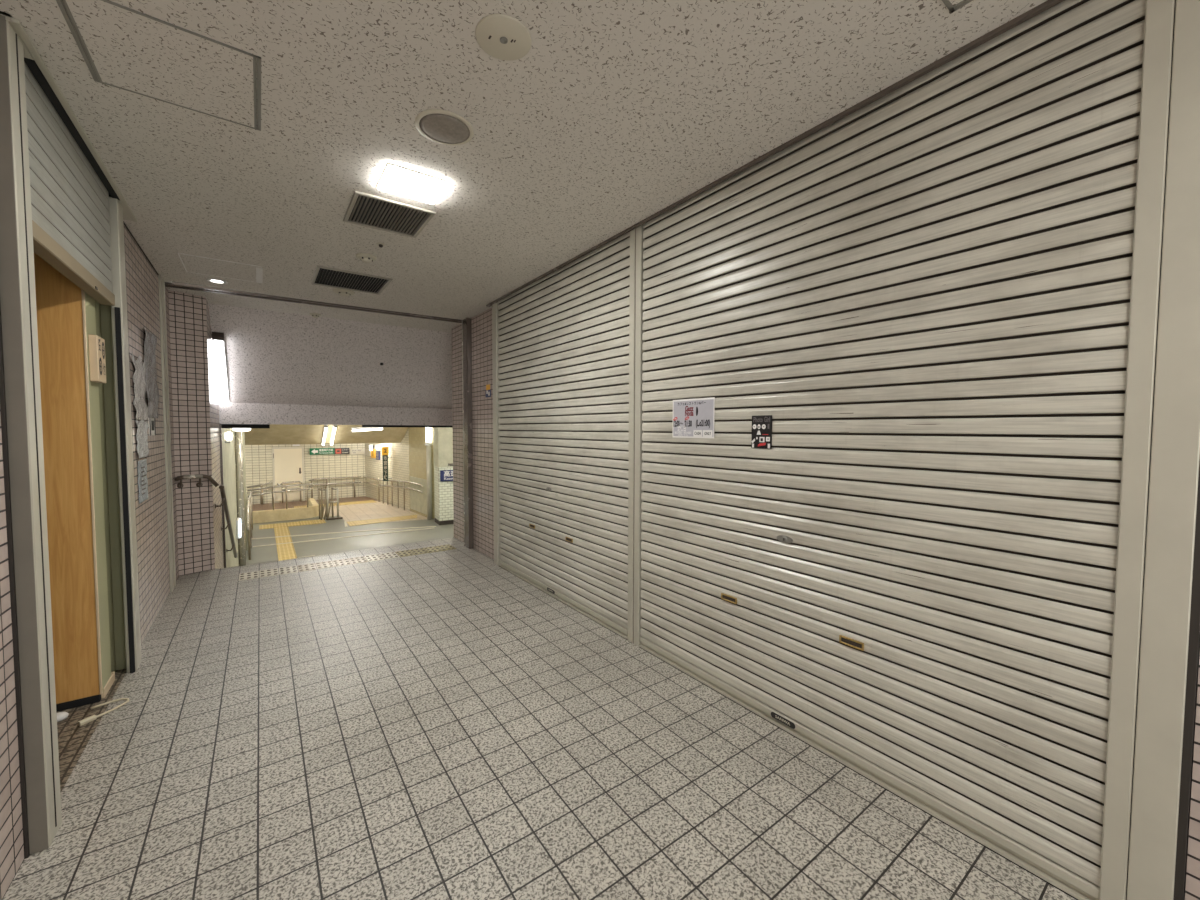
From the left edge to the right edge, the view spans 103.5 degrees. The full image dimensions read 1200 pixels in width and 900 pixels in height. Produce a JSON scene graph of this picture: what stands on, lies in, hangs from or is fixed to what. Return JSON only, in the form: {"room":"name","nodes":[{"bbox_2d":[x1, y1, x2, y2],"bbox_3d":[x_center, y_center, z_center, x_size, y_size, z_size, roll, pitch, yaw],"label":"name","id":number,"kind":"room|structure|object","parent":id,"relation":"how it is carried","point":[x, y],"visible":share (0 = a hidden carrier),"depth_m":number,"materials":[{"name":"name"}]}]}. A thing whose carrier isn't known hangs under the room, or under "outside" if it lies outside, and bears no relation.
{"room":"underground station passageway","nodes":[
{"label":"underground station passageway","id":0,"kind":"room"},
{"bbox_2d":[0,414,23,899],"bbox_3d":[-0.320,0.096,-0.717,0.100,2.570,5.202,-2,3,-36],"label":"wall","id":1,"kind":"structure","parent":0,"point":[11,827],"depth_m":1.41,"materials":[{"name":"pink tile"}]},
{"bbox_2d":[124,225,178,644],"bbox_3d":[-3.299,-0.097,3.423,0.100,2.570,1.989,-2,3,-36],"label":"wall","id":2,"kind":"structure","parent":0,"point":[142,292],"depth_m":3.31,"materials":[{"name":"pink tile"}]},
{"bbox_2d":[132,354,147,419],"bbox_3d":[-2.964,-0.402,3.045,0.016,0.415,0.410,-2,3,-36],"label":"poster","id":3,"kind":"object","parent":2,"relation":"attached to","point":[139,402],"visible":0.99,"depth_m":3.05,"materials":[{"name":"grey paper"}]},
{"bbox_2d":[123,221,158,274],"bbox_3d":[-3.095,-1.367,3.177,0.006,0.008,1.450,-2,3,-36],"label":"trim","id":4,"kind":"structure","parent":2,"relation":"attached to","point":[123,221],"depth_m":3.19,"materials":[{"name":"grey metal"}]},
{"bbox_2d":[135,420,148,458],"bbox_3d":[-2.983,-0.073,3.084,0.014,0.245,0.350,-2,3,-36],"label":"poster","id":5,"kind":"object","parent":2,"relation":"attached to","point":[141,435],"visible":1,"depth_m":3.08,"materials":[{"name":"white paper"}]},
{"bbox_2d":[137,459,147,503],"bbox_3d":[-2.979,0.199,3.087,0.014,0.270,0.290,-2,3,-36],"label":"poster","id":6,"kind":"object","parent":2,"relation":"attached to","point":[142,464],"visible":1,"depth_m":3.07,"materials":[{"name":"grey paper"}]},
{"bbox_2d":[144,327,158,417],"bbox_3d":[-3.211,-0.538,3.386,0.019,0.615,0.438,-2,3,-36],"label":"poster","id":7,"kind":"object","parent":2,"relation":"attached to","point":[150,342],"visible":0.99,"depth_m":3.38,"materials":[{"name":"white paper"}]},
{"bbox_2d":[148,418,155,435],"bbox_3d":[-3.221,-0.168,3.401,0.006,0.125,0.230,-2,3,-36],"label":"notice","id":8,"kind":"object","parent":2,"relation":"attached to","point":[152,426],"visible":0.98,"depth_m":3.39,"materials":[{"name":"white paper"}]},
{"bbox_2d":[158,275,175,591],"bbox_3d":[-3.578,-0.119,3.911,0.016,2.570,0.210,-2,3,-36],"label":"trim","id":9,"kind":"structure","parent":2,"relation":"attached to","point":[161,283],"depth_m":3.87,"materials":[{"name":"paint"}]},
{"bbox_2d":[206,299,238,569],"bbox_3d":[-6.039,0.406,7.688,0.100,3.970,7.910,-2,3,-36],"label":"wall","id":10,"kind":"structure","parent":0,"point":[213,391],"depth_m":5.26,"materials":[{"name":"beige tile"}]},
{"bbox_2d":[219,424,225,567],"bbox_3d":[-4.428,1.091,5.571,0.022,2.800,0.045,-2,3,-36],"label":"trim","id":11,"kind":"structure","parent":10,"relation":"attached to","point":[220,425],"depth_m":5.53,"materials":[{"name":"silver metal"}]},
{"bbox_2d":[215,485,237,557],"bbox_3d":[-4.428,0.919,5.626,0.088,1.255,2.574,-2,3,-36],"label":"handrail","id":12,"kind":"object","parent":10,"relation":"attached to","point":[221,487],"visible":1,"depth_m":5.25,"materials":[{"name":"metal"}]},
{"bbox_2d":[225,432,232,442],"bbox_3d":[-4.913,-0.165,6.258,0.087,0.145,0.084,-2,3,-36],"label":"wall lamp","id":13,"kind":"object","parent":10,"relation":"attached to","point":[228,436],"visible":1,"depth_m":6.23,"materials":[{"name":"glass"}]},
{"bbox_2d":[236,518,240,538],"bbox_3d":[-6.439,1.393,8.432,0.060,0.330,0.310,-2,3,-36],"label":"display panel","id":14,"kind":"object","parent":10,"relation":"attached to","point":[238,520],"visible":1,"depth_m":8.31,"materials":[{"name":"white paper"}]},
{"bbox_2d":[235,431,245,565],"bbox_3d":[-6.686,0.591,8.778,0.109,3.500,0.109,-2,3,-36],"label":"pipe","id":15,"kind":"object","parent":10,"relation":"attached to","point":[238,434],"visible":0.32,"depth_m":8.75,"materials":[{"name":"silver metal"}]},
{"bbox_2d":[232,428,250,430],"bbox_3d":[-5.865,-0.356,7.722,0.258,0.090,0.237,-2,3,-36],"label":"wall lamp","id":16,"kind":"object","parent":10,"relation":"attached to","point":[234,429],"visible":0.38,"depth_m":7.64,"materials":[{"name":"plastic"}]},
{"bbox_2d":[242,431,247,550],"bbox_3d":[-7.974,0.508,10.560,0.099,3.500,0.099,-2,3,-36],"label":"pipe","id":17,"kind":"object","parent":10,"relation":"attached to","point":[243,433],"visible":0.26,"depth_m":10.56,"materials":[{"name":"metal"}]},
{"bbox_2d":[222,424,452,427],"bbox_3d":[-3.275,-0.320,6.533,3.085,0.050,0.045,-2,3,-36],"label":"trim","id":18,"kind":"structure","parent":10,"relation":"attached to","point":[223,425],"depth_m":5.89,"materials":[{"name":"black metal"}]},
{"bbox_2d":[245,443,365,503],"bbox_3d":[-12.186,0.101,17.188,6.650,3.700,0.100,-2,3,-36],"label":"wall","id":19,"kind":"structure","parent":0,"point":[258,461],"depth_m":18.14,"materials":[{"name":"white tile"}]},
{"bbox_2d":[272,447,304,502],"bbox_3d":[-11.545,0.917,17.542,0.985,2.040,0.135,-2,3,-36],"label":"door","id":20,"kind":"structure","parent":19,"relation":"in","point":[287,462],"depth_m":17.55,"materials":[{"name":"beige paint"}]},
{"bbox_2d":[245,443,364,447],"bbox_3d":[-11.060,-0.179,17.914,4.038,0.160,0.015,-2,3,-36],"label":"trim","id":21,"kind":"structure","parent":19,"relation":"attached to","point":[361,444],"depth_m":17.94,"materials":[{"name":"white tile"}]},
{"bbox_2d":[310,448,333,454],"bbox_3d":[-10.654,0.050,18.132,0.819,0.245,0.053,-2,3,-36],"label":"direction sign","id":22,"kind":"object","parent":19,"relation":"attached to","point":[313,451],"visible":1,"depth_m":18.10,"materials":[{"name":"green plastic"}]},
{"bbox_2d":[334,448,348,453],"bbox_3d":[-10.110,0.042,18.521,0.520,0.240,0.056,-2,3,-36],"label":"direction sign","id":23,"kind":"object","parent":19,"relation":"attached to","point":[336,450],"visible":1,"depth_m":18.49,"materials":[{"name":"black paint"}]},
{"bbox_2d":[350,449,364,454],"bbox_3d":[-9.664,0.069,18.845,0.520,0.230,0.053,-2,3,-36],"label":"direction sign","id":24,"kind":"object","parent":19,"relation":"attached to","point":[352,451],"visible":1,"depth_m":18.82,"materials":[{"name":"grey plastic"}]},
{"bbox_2d":[244,424,407,444],"bbox_3d":[-9.205,-0.771,13.344,7.250,1.300,2.650,-2,3,-36],"label":"ceiling","id":25,"kind":"structure","parent":0,"point":[277,434],"depth_m":14.35,"materials":[{"name":"beige paint"}]},
{"bbox_2d":[321,425,327,445],"bbox_3d":[-8.372,-0.450,14.384,0.100,0.689,1.099,-2,3,-36],"label":"tube light","id":26,"kind":"object","parent":25,"relation":"attached to","point":[325,426],"visible":0.96,"depth_m":14.35,"materials":[{"name":"white glass"}]},
{"bbox_2d":[330,425,336,445],"bbox_3d":[-8.185,-0.455,14.518,0.100,0.689,1.099,-2,3,-36],"label":"tube light","id":27,"kind":"object","parent":25,"relation":"attached to","point":[334,426],"visible":0.96,"depth_m":14.48,"materials":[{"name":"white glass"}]},
{"bbox_2d":[351,427,382,431],"bbox_3d":[-6.527,-0.590,13.275,0.810,0.180,0.100,-2,3,-36],"label":"tube light","id":28,"kind":"object","parent":25,"relation":"attached to","point":[357,428],"visible":0.95,"depth_m":13.22,"materials":[{"name":"white glass"}]},
{"bbox_2d":[208,303,451,408],"bbox_3d":[-2.931,-1.081,5.941,3.220,1.025,1.020,-2,3,-36],"label":"ceiling","id":29,"kind":"structure","parent":0,"point":[272,357],"depth_m":5.69,"materials":[{"name":"white paint"}]},
{"bbox_2d":[212,332,228,403],"bbox_3d":[-4.159,-0.877,5.193,0.096,0.708,0.812,-2,3,-36],"label":"tube light","id":30,"kind":"object","parent":29,"relation":"attached to","point":[217,337],"visible":1,"depth_m":5.13,"materials":[{"name":"white glass"}]},
{"bbox_2d":[219,402,452,425],"bbox_3d":[-3.227,-0.468,6.477,3.105,0.250,0.210,-2,3,-36],"label":"beam","id":31,"kind":"structure","parent":0,"point":[229,413],"depth_m":6.14,"materials":[{"name":"white paint"}]},
{"bbox_2d":[246,496,453,564],"bbox_3d":[-6.261,2.168,13.780,12.200,0.106,12.700,-2,3,-36],"label":"floor","id":32,"kind":"structure","parent":0,"point":[263,554],"depth_m":12.16,"materials":[{"name":"grey tile"}]},
{"bbox_2d":[246,491,252,559],"bbox_3d":[-8.247,1.622,11.147,0.044,1.221,5.015,-2,3,-36],"label":"railing","id":33,"kind":"object","parent":32,"relation":"on","point":[249,514],"visible":1,"depth_m":9.87,"materials":[{"name":"silver metal"}]},
{"bbox_2d":[247,481,271,503],"bbox_3d":[-12.239,1.548,17.012,0.738,0.823,0.088,-2,3,-36],"label":"railing","id":34,"kind":"object","parent":32,"relation":"on","point":[260,485],"visible":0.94,"depth_m":17.02,"materials":[{"name":"silver metal"}]},
{"bbox_2d":[274,527,296,560],"bbox_3d":[-7.516,2.224,11.265,0.325,0.010,4.480,-2,3,-36],"label":"path","id":35,"kind":"object","parent":32,"relation":"on","point":[286,551],"visible":0.64,"depth_m":11.04,"materials":[{"name":"yellow tile"}]},
{"bbox_2d":[277,481,301,502],"bbox_3d":[-11.455,1.547,17.473,0.816,0.788,0.060,-2,3,-36],"label":"railing","id":36,"kind":"object","parent":32,"relation":"on","point":[282,483],"visible":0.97,"depth_m":17.47,"materials":[{"name":"silver metal"}]},
{"bbox_2d":[259,519,325,529],"bbox_3d":[-8.783,2.120,13.535,1.580,0.010,0.650,-2,3,-36],"label":"path","id":37,"kind":"object","parent":32,"relation":"on","point":[268,526],"visible":1,"depth_m":13.45,"materials":[{"name":"yellow tile"}]},
{"bbox_2d":[298,521,347,557],"bbox_3d":[-6.820,2.193,12.006,0.299,0.010,4.096,-1,3,-16],"label":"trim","id":38,"kind":"structure","parent":32,"relation":"on","point":[345,523],"depth_m":10.18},
{"bbox_2d":[318,486,342,519],"bbox_3d":[-8.251,1.580,14.446,0.587,1.010,0.707,-2,3,-36],"label":"gate","id":39,"kind":"object","parent":32,"relation":"on","point":[326,505],"visible":1,"depth_m":14.31,"materials":[{"name":"metal"}]},
{"bbox_2d":[309,476,360,497],"bbox_3d":[-10.276,1.480,18.387,1.795,0.847,0.068,-2,3,-36],"label":"railing","id":40,"kind":"object","parent":32,"relation":"on","point":[354,477],"visible":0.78,"depth_m":18.27,"materials":[{"name":"silver metal"}]},
{"bbox_2d":[294,500,375,507],"bbox_3d":[-9.505,1.959,17.046,2.550,0.014,0.600,-2,3,-36],"label":"path","id":41,"kind":"object","parent":32,"relation":"on","point":[368,501],"visible":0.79,"depth_m":17.20,"materials":[{"name":"yellow tile"}]},
{"bbox_2d":[253,528,431,546],"bbox_3d":[-6.297,2.195,11.986,4.064,0.012,0.080,-1,3,-32],"label":"trim","id":42,"kind":"structure","parent":32,"relation":"on","point":[425,528],"depth_m":11.86,"materials":[{"name":"grey metal"}]},
{"bbox_2d":[252,526,435,539],"bbox_3d":[-6.709,2.172,12.479,4.518,0.012,0.180,-1,3,-22],"label":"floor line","id":43,"kind":"structure","parent":32,"relation":"on","point":[426,526],"depth_m":12.43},
{"bbox_2d":[425,427,431,519],"bbox_3d":[-5.137,0.653,14.210,0.207,2.900,0.207,-2,3,-36],"label":"steel pole","id":44,"kind":"object","parent":32,"relation":"on","point":[428,443],"visible":0.94,"depth_m":14.16,"materials":[{"name":"silver metal"}]},
{"bbox_2d":[323,501,433,523],"bbox_3d":[-7.592,2.054,15.714,2.700,0.054,5.000,-2,3,-36],"label":"floor hall tiles","id":45,"kind":"structure","parent":0,"point":[365,511],"depth_m":15.44,"materials":[{"name":"beige tile"}]},
{"bbox_2d":[347,515,416,525],"bbox_3d":[-6.407,2.097,14.134,2.020,0.008,0.750,-2,3,-36],"label":"path","id":46,"kind":"object","parent":45,"relation":"on","point":[370,521],"visible":1,"depth_m":14.06,"materials":[{"name":"yellow tile"}]},
{"bbox_2d":[363,476,422,509],"bbox_3d":[-7.453,1.471,16.785,0.107,1.025,5.957,-2,3,-42],"label":"railing","id":47,"kind":"object","parent":45,"relation":"on","point":[378,479],"visible":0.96,"depth_m":16.63,"materials":[{"name":"silver metal"}]},
{"bbox_2d":[365,429,409,510],"bbox_3d":[-7.859,0.100,17.465,0.198,3.700,4.664,-2,3,-43],"label":"wall","id":48,"kind":"structure","parent":0,"point":[398,465],"depth_m":16.88,"materials":[{"name":"white tile"}]},
{"bbox_2d":[364,449,370,455],"bbox_3d":[-9.236,0.088,18.773,0.030,0.260,0.688,-2,3,-43],"label":"wall sign","id":49,"kind":"object","parent":48,"relation":"attached to","point":[367,451],"visible":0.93,"depth_m":18.67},
{"bbox_2d":[371,449,375,457],"bbox_3d":[-8.753,0.133,18.254,0.036,0.360,0.459,-2,3,-43],"label":"wall sign","id":50,"kind":"object","parent":48,"relation":"attached to","point":[373,452],"visible":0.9,"depth_m":18.19,"materials":[{"name":"yellow plastic"}]},
{"bbox_2d":[376,451,379,459],"bbox_3d":[-8.392,0.201,17.871,0.036,0.340,0.413,-2,3,-43],"label":"wall sign","id":51,"kind":"object","parent":48,"relation":"attached to","point":[377,452],"visible":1,"depth_m":17.83,"materials":[{"name":"plastic"}]},
{"bbox_2d":[382,447,391,480],"bbox_3d":[-7.565,0.496,16.805,0.330,1.210,0.085,-2,3,-36],"label":"banner sign","id":52,"kind":"object","parent":48,"relation":"attached to","point":[385,453],"visible":1,"depth_m":16.74,"materials":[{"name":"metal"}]},
{"bbox_2d":[408,427,434,518],"bbox_3d":[-5.674,0.213,15.061,0.199,3.700,1.860,-2,3,-40],"label":"panel","id":53,"kind":"object","parent":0,"point":[417,435],"visible":0.5,"depth_m":14.94,"materials":[{"name":"beige metal"}]},
{"bbox_2d":[410,476,426,514],"bbox_3d":[-5.734,1.427,15.001,0.005,1.080,1.686,-2,3,-40],"label":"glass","id":54,"kind":"object","parent":53,"relation":"attached to","point":[418,500],"visible":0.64,"depth_m":15.02,"materials":[{"name":"glass"}]},
{"bbox_2d":[433,427,453,520],"bbox_3d":[-3.828,0.200,14.145,2.130,3.580,0.820,-2,3,-36],"label":"wall","id":55,"kind":"structure","parent":0,"point":[443,490],"depth_m":13.48,"materials":[{"name":"white tile"}]},
{"bbox_2d":[435,518,453,524],"bbox_3d":[-3.829,2.047,14.230,2.120,0.120,0.800,-2,3,-36],"label":"baseboard","id":56,"kind":"structure","parent":55,"relation":"attached to","point":[438,522],"depth_m":13.54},
{"bbox_2d":[440,470,452,480],"bbox_3d":[-3.976,0.720,13.678,1.247,0.310,0.044,-1,3,-31],"label":"station sign","id":57,"kind":"object","parent":55,"relation":"attached to","point":[445,475],"visible":0.34,"depth_m":13.42,"materials":[{"name":"blue plastic"}]},
{"bbox_2d":[451,308,493,558],"bbox_3d":[-1.377,-0.175,5.307,0.100,2.570,1.370,-2,3,-36],"label":"wall","id":58,"kind":"structure","parent":0,"point":[482,362],"depth_m":5.15,"materials":[{"name":"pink tile"}]},
{"bbox_2d":[485,384,490,397],"bbox_3d":[-1.158,-0.612,4.896,0.004,0.130,0.140,-2,3,-36],"label":"sticker","id":59,"kind":"object","parent":58,"relation":"attached to","point":[487,391],"visible":1,"depth_m":4.89,"materials":[{"name":"white paper"}]},
{"bbox_2d":[0,0,1046,332],"bbox_3d":[-0.214,-1.331,1.787,3.600,0.060,9.250,-2,3,-36],"label":"ceiling","id":60,"kind":"structure","parent":0,"point":[615,112],"depth_m":1.87,"materials":[{"name":"white paint"}]},
{"bbox_2d":[56,0,260,130],"bbox_3d":[-1.446,-1.294,1.609,0.476,0.005,0.469,-2,3,-36],"label":"access hatch","id":61,"kind":"object","parent":60,"relation":"attached to","point":[125,48],"visible":1,"depth_m":1.58,"materials":[{"name":"metal"}]},
{"bbox_2d":[206,278,227,283],"bbox_3d":[-3.184,-1.401,3.931,0.140,0.009,0.140,-2,3,-36],"label":"recessed light","id":62,"kind":"object","parent":60,"relation":"in","point":[212,280],"visible":1,"depth_m":3.92,"materials":[{"name":"white plastic"}]},
{"bbox_2d":[178,253,262,282],"bbox_3d":[-2.892,-1.386,3.637,0.485,0.010,0.490,-2,3,-36],"label":"access hatch","id":63,"kind":"object","parent":60,"relation":"attached to","point":[191,263],"visible":1,"depth_m":3.61,"materials":[{"name":"white metal"}]},
{"bbox_2d":[165,281,461,322],"bbox_3d":[-2.609,-1.447,4.706,2.589,0.042,0.120,-1,3,-33],"label":"trim","id":64,"kind":"structure","parent":60,"relation":"attached to","point":[179,285],"depth_m":4.48,"materials":[{"name":"silver metal"}]},
{"bbox_2d":[309,313,320,317],"bbox_3d":[-3.049,-1.436,5.062,0.110,0.038,0.110,-2,3,-36],"label":"smoke detector","id":65,"kind":"object","parent":60,"relation":"attached to","point":[314,315],"visible":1,"depth_m":5.04,"materials":[{"name":"white plastic"}]},
{"bbox_2d":[333,289,354,296],"bbox_3d":[-2.287,-1.397,4.225,0.176,0.038,0.176,-2,3,-36],"label":"smoke detector","id":66,"kind":"object","parent":60,"relation":"attached to","point":[342,292],"visible":1,"depth_m":4.19,"materials":[{"name":"white plastic"}]},
{"bbox_2d":[311,265,392,294],"bbox_3d":[-2.059,-1.395,3.915,0.532,0.012,0.530,-2,3,-36],"label":"ceiling vent","id":67,"kind":"object","parent":60,"relation":"in","point":[323,276],"visible":1,"depth_m":3.90,"materials":[{"name":"metal"}]},
{"bbox_2d":[356,253,376,262],"bbox_3d":[-1.661,-1.357,3.365,0.136,0.038,0.136,-2,3,-36],"label":"smoke detector","id":68,"kind":"object","parent":60,"relation":"attached to","point":[364,257],"visible":1,"depth_m":3.34,"materials":[{"name":"white plastic"}]},
{"bbox_2d":[376,242,384,247],"bbox_3d":[-1.452,-1.355,3.133,0.051,0.024,0.051,-2,3,-36],"label":"sprinkler head","id":69,"kind":"object","parent":60,"relation":"attached to","point":[381,245],"visible":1,"depth_m":3.12},
{"bbox_2d":[343,190,435,237],"bbox_3d":[-1.214,-1.340,2.716,0.410,0.012,0.425,-2,3,-36],"label":"ceiling vent","id":70,"kind":"object","parent":60,"relation":"in","point":[364,209],"visible":1,"depth_m":2.70,"materials":[{"name":"metal"}]},
{"bbox_2d":[377,163,449,203],"bbox_3d":[-0.937,-1.323,2.365,0.286,0.013,0.266,-2,3,-36],"label":"recessed light","id":71,"kind":"object","parent":60,"relation":"in","point":[395,179],"visible":1,"depth_m":2.34,"materials":[{"name":"white plastic"}]},
{"bbox_2d":[415,109,473,145],"bbox_3d":[-0.630,-1.304,1.921,0.228,0.010,0.228,-2,3,-36],"label":"ceiling speaker","id":72,"kind":"object","parent":60,"relation":"attached to","point":[441,126],"visible":1,"depth_m":1.90,"materials":[{"name":"grey"}]},
{"bbox_2d":[475,14,531,60],"bbox_3d":[-0.301,-1.283,1.478,0.172,0.010,0.172,-2,3,-36],"label":"cover plate","id":73,"kind":"object","parent":60,"relation":"attached to","point":[501,36],"visible":1,"depth_m":1.47,"materials":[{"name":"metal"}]},
{"bbox_2d":[500,37,507,43],"bbox_3d":[-0.301,-1.280,1.478,0.025,0.004,0.025,-2,3,-36],"label":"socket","id":74,"kind":"object","parent":73,"relation":"attached to","point":[503,40],"depth_m":1.48,"materials":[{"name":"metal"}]},
{"bbox_2d":[942,0,972,12],"bbox_3d":[0.973,-1.263,1.054,0.470,0.005,0.470,-2,3,-36],"label":"access hatch","id":75,"kind":"object","parent":60,"relation":"attached to","point":[952,5],"visible":1,"depth_m":1.35,"materials":[{"name":"metal"}]},
{"bbox_2d":[2,537,1075,899],"bbox_3d":[-0.650,1.371,1.304,4.800,0.160,8.770,-2,3,-36],"label":"floor","id":76,"kind":"structure","parent":0,"point":[441,725],"depth_m":1.86,"materials":[{"name":"grey tile"}]},
{"bbox_2d":[0,15,61,858],"bbox_3d":[-1.843,-0.005,1.471,0.122,2.568,0.132,-2,3,-36],"label":"steel post","id":77,"kind":"object","parent":76,"relation":"on","point":[20,392],"visible":0.87,"depth_m":1.47,"materials":[{"name":"grey metal"}]},
{"bbox_2d":[57,711,68,721],"bbox_3d":[-2.518,1.232,2.172,0.105,0.030,0.059,-2,3,-36],"label":"cap","id":78,"kind":"object","parent":76,"relation":"on","point":[63,715],"visible":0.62,"depth_m":2.18,"materials":[{"name":"white plastic"}]},
{"bbox_2d":[34,253,125,711],"bbox_3d":[-3.067,0.058,2.105,1.272,2.380,0.426,-2,3,-36],"label":"door","id":79,"kind":"structure","parent":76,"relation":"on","point":[79,416],"depth_m":2.27,"materials":[{"name":"orange wood"}]},
{"bbox_2d":[88,334,105,383],"bbox_3d":[-2.501,-0.450,2.353,0.032,0.225,0.140,-2,3,-36],"label":"sign box","id":80,"kind":"object","parent":79,"relation":"attached to","point":[96,344],"visible":1,"depth_m":2.31,"materials":[{"name":"beige plastic"}]},
{"bbox_2d":[77,698,128,725],"bbox_3d":[-2.352,1.236,2.248,0.151,0.018,0.182,-2,3,-36],"label":"cable","id":81,"kind":"object","parent":76,"relation":"on","point":[93,717],"visible":1,"depth_m":2.24,"materials":[{"name":"beige plastic"}]},
{"bbox_2d":[108,197,141,672],"bbox_3d":[-2.618,-0.057,2.603,0.043,2.568,0.138,-2,3,-36],"label":"steel post","id":82,"kind":"object","parent":76,"relation":"on","point":[119,311],"visible":0.94,"depth_m":2.57,"materials":[{"name":"grey metal"}]},
{"bbox_2d":[168,290,214,575],"bbox_3d":[-3.804,-0.139,4.339,0.350,2.570,0.110,-2,3,-36],"label":"wall pier","id":83,"kind":"object","parent":76,"relation":"on","point":[187,312],"visible":0.65,"depth_m":4.36,"materials":[{"name":"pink tile"}]},
{"bbox_2d":[174,474,219,487],"bbox_3d":[-3.712,0.287,4.356,0.116,0.131,0.318,2,3,39],"label":"handrail","id":84,"kind":"object","parent":83,"relation":"attached to","point":[215,483],"visible":1,"depth_m":4.32,"materials":[{"name":"metal"}]},
{"bbox_2d":[238,544,455,580],"bbox_3d":[-2.474,1.124,4.843,1.946,0.008,0.250,-2,3,-36],"label":"tactile strip","id":85,"kind":"object","parent":76,"relation":"on","point":[320,565],"visible":1,"depth_m":4.75,"materials":[{"name":"grey tile"}]},
{"bbox_2d":[462,318,473,548],"bbox_3d":[-1.489,-0.176,5.331,0.063,2.568,0.150,-2,3,-36],"label":"steel post","id":86,"kind":"object","parent":76,"relation":"on","point":[466,323],"visible":1,"depth_m":5.29,"materials":[{"name":"silver metal"}]},
{"bbox_2d":[492,302,500,565],"bbox_3d":[-0.997,-0.146,4.677,0.098,2.570,0.118,-2,3,-36],"label":"steel post","id":87,"kind":"object","parent":76,"relation":"on","point":[495,317],"visible":0.56,"depth_m":4.63,"materials":[{"name":"grey metal"}]},
{"bbox_2d":[628,225,644,645],"bbox_3d":[0.260,-0.156,2.954,0.125,2.750,0.110,-2,3,-36],"label":"steel post","id":88,"kind":"object","parent":76,"relation":"on","point":[636,290],"visible":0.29,"depth_m":2.91,"materials":[{"name":"grey metal"}]},
{"bbox_2d":[1099,0,1199,899],"bbox_3d":[1.492,-0.076,1.242,0.125,2.750,0.143,-2,3,-36],"label":"steel post","id":89,"kind":"object","parent":76,"relation":"on","point":[1156,641],"visible":1,"depth_m":1.21,"materials":[{"name":"beige metal"}]},
{"bbox_2d":[1185,656,1199,899],"bbox_3d":[2.464,0.073,-0.033,0.100,2.570,3.066,-2,3,-36],"label":"wall","id":90,"kind":"structure","parent":0,"point":[1192,889],"depth_m":1.22,"materials":[{"name":"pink tile"}]},
{"bbox_3d":[-2.872,-0.188,1.561,1.665,2.920,1.700,-2,3,-36],"label":"wall","id":91,"kind":"structure","parent":0,"visible":0},
{"bbox_2d":[0,11,136,221],"bbox_3d":[-2.367,-1.486,1.988,0.344,0.362,1.700,-2,3,-36],"label":"trim","id":92,"kind":"structure","parent":91,"relation":"attached to","point":[33,60],"depth_m":1.81,"materials":[{"name":"paint"}]},
{"bbox_2d":[24,62,114,305],"bbox_3d":[-2.216,-1.137,1.966,0.058,0.815,1.182,-2,3,-36],"label":"roller shutter","id":93,"kind":"object","parent":91,"relation":"attached to","point":[70,202],"visible":0.52,"depth_m":1.89,"materials":[{"name":"grey paint"}]},
{"bbox_3d":[0.262,-0.234,3.013,0.230,2.900,4.600,-2,3,-36],"label":"wall","id":94,"kind":"structure","parent":0,"visible":0},
{"bbox_2d":[498,232,629,639],"bbox_3d":[-0.398,-0.180,3.790,0.031,2.720,2.003,-2,3,-36],"label":"roller shutter","id":95,"kind":"object","parent":94,"relation":"attached to","point":[563,347],"visible":0.9,"depth_m":3.54,"materials":[{"name":"beige paint"}]},
{"bbox_2d":[486,0,1064,306],"bbox_3d":[0.180,-1.507,2.882,0.034,0.344,4.420,-2,3,-36],"label":"trim","id":96,"kind":"structure","parent":94,"relation":"attached to","point":[1048,4],"depth_m":1.81,"materials":[{"name":"silver metal"}]},
{"bbox_2d":[639,0,1145,899],"bbox_3d":[0.836,-0.100,2.076,0.031,2.720,1.977,-2,3,-36],"label":"roller shutter","id":97,"kind":"object","parent":94,"relation":"attached to","point":[925,294],"visible":0.98,"depth_m":1.65,"materials":[{"name":"beige paint"}]},
{"bbox_2d":[672,397,714,437],"bbox_3d":[0.495,-0.170,2.531,0.003,0.210,0.300,-2,3,-36],"label":"poster","id":98,"kind":"object","parent":97,"relation":"attached to","point":[692,418],"visible":1,"depth_m":2.52,"materials":[{"name":"white paper"}]},
{"bbox_2d":[751,415,771,448],"bbox_3d":[0.746,-0.083,2.185,0.003,0.152,0.108,-2,3,-36],"label":"poster","id":99,"kind":"object","parent":97,"relation":"attached to","point":[761,425],"visible":1,"depth_m":2.18,"materials":[{"name":"black paper"}]},
{"bbox_3d":[-9.969,2.656,15.019,2.000,1.200,2.200,-2,3,-36],"label":"stairwell","id":100,"kind":"object","parent":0,"visible":0},
{"bbox_2d":[252,498,318,522],"bbox_3d":[-9.980,1.891,14.944,1.770,0.335,2.150,-2,3,-36],"label":"curb","id":101,"kind":"object","parent":100,"relation":"on","point":[312,511],"visible":0.94,"depth_m":14.10,"materials":[{"name":"beige concrete"}]},
{"bbox_2d":[247,484,311,509],"bbox_3d":[-9.487,1.402,14.068,1.598,0.723,0.097,-2,3,-36],"label":"railing","id":102,"kind":"object","parent":101,"relation":"on","point":[285,486],"visible":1,"depth_m":14.04,"materials":[{"name":"silver metal"}]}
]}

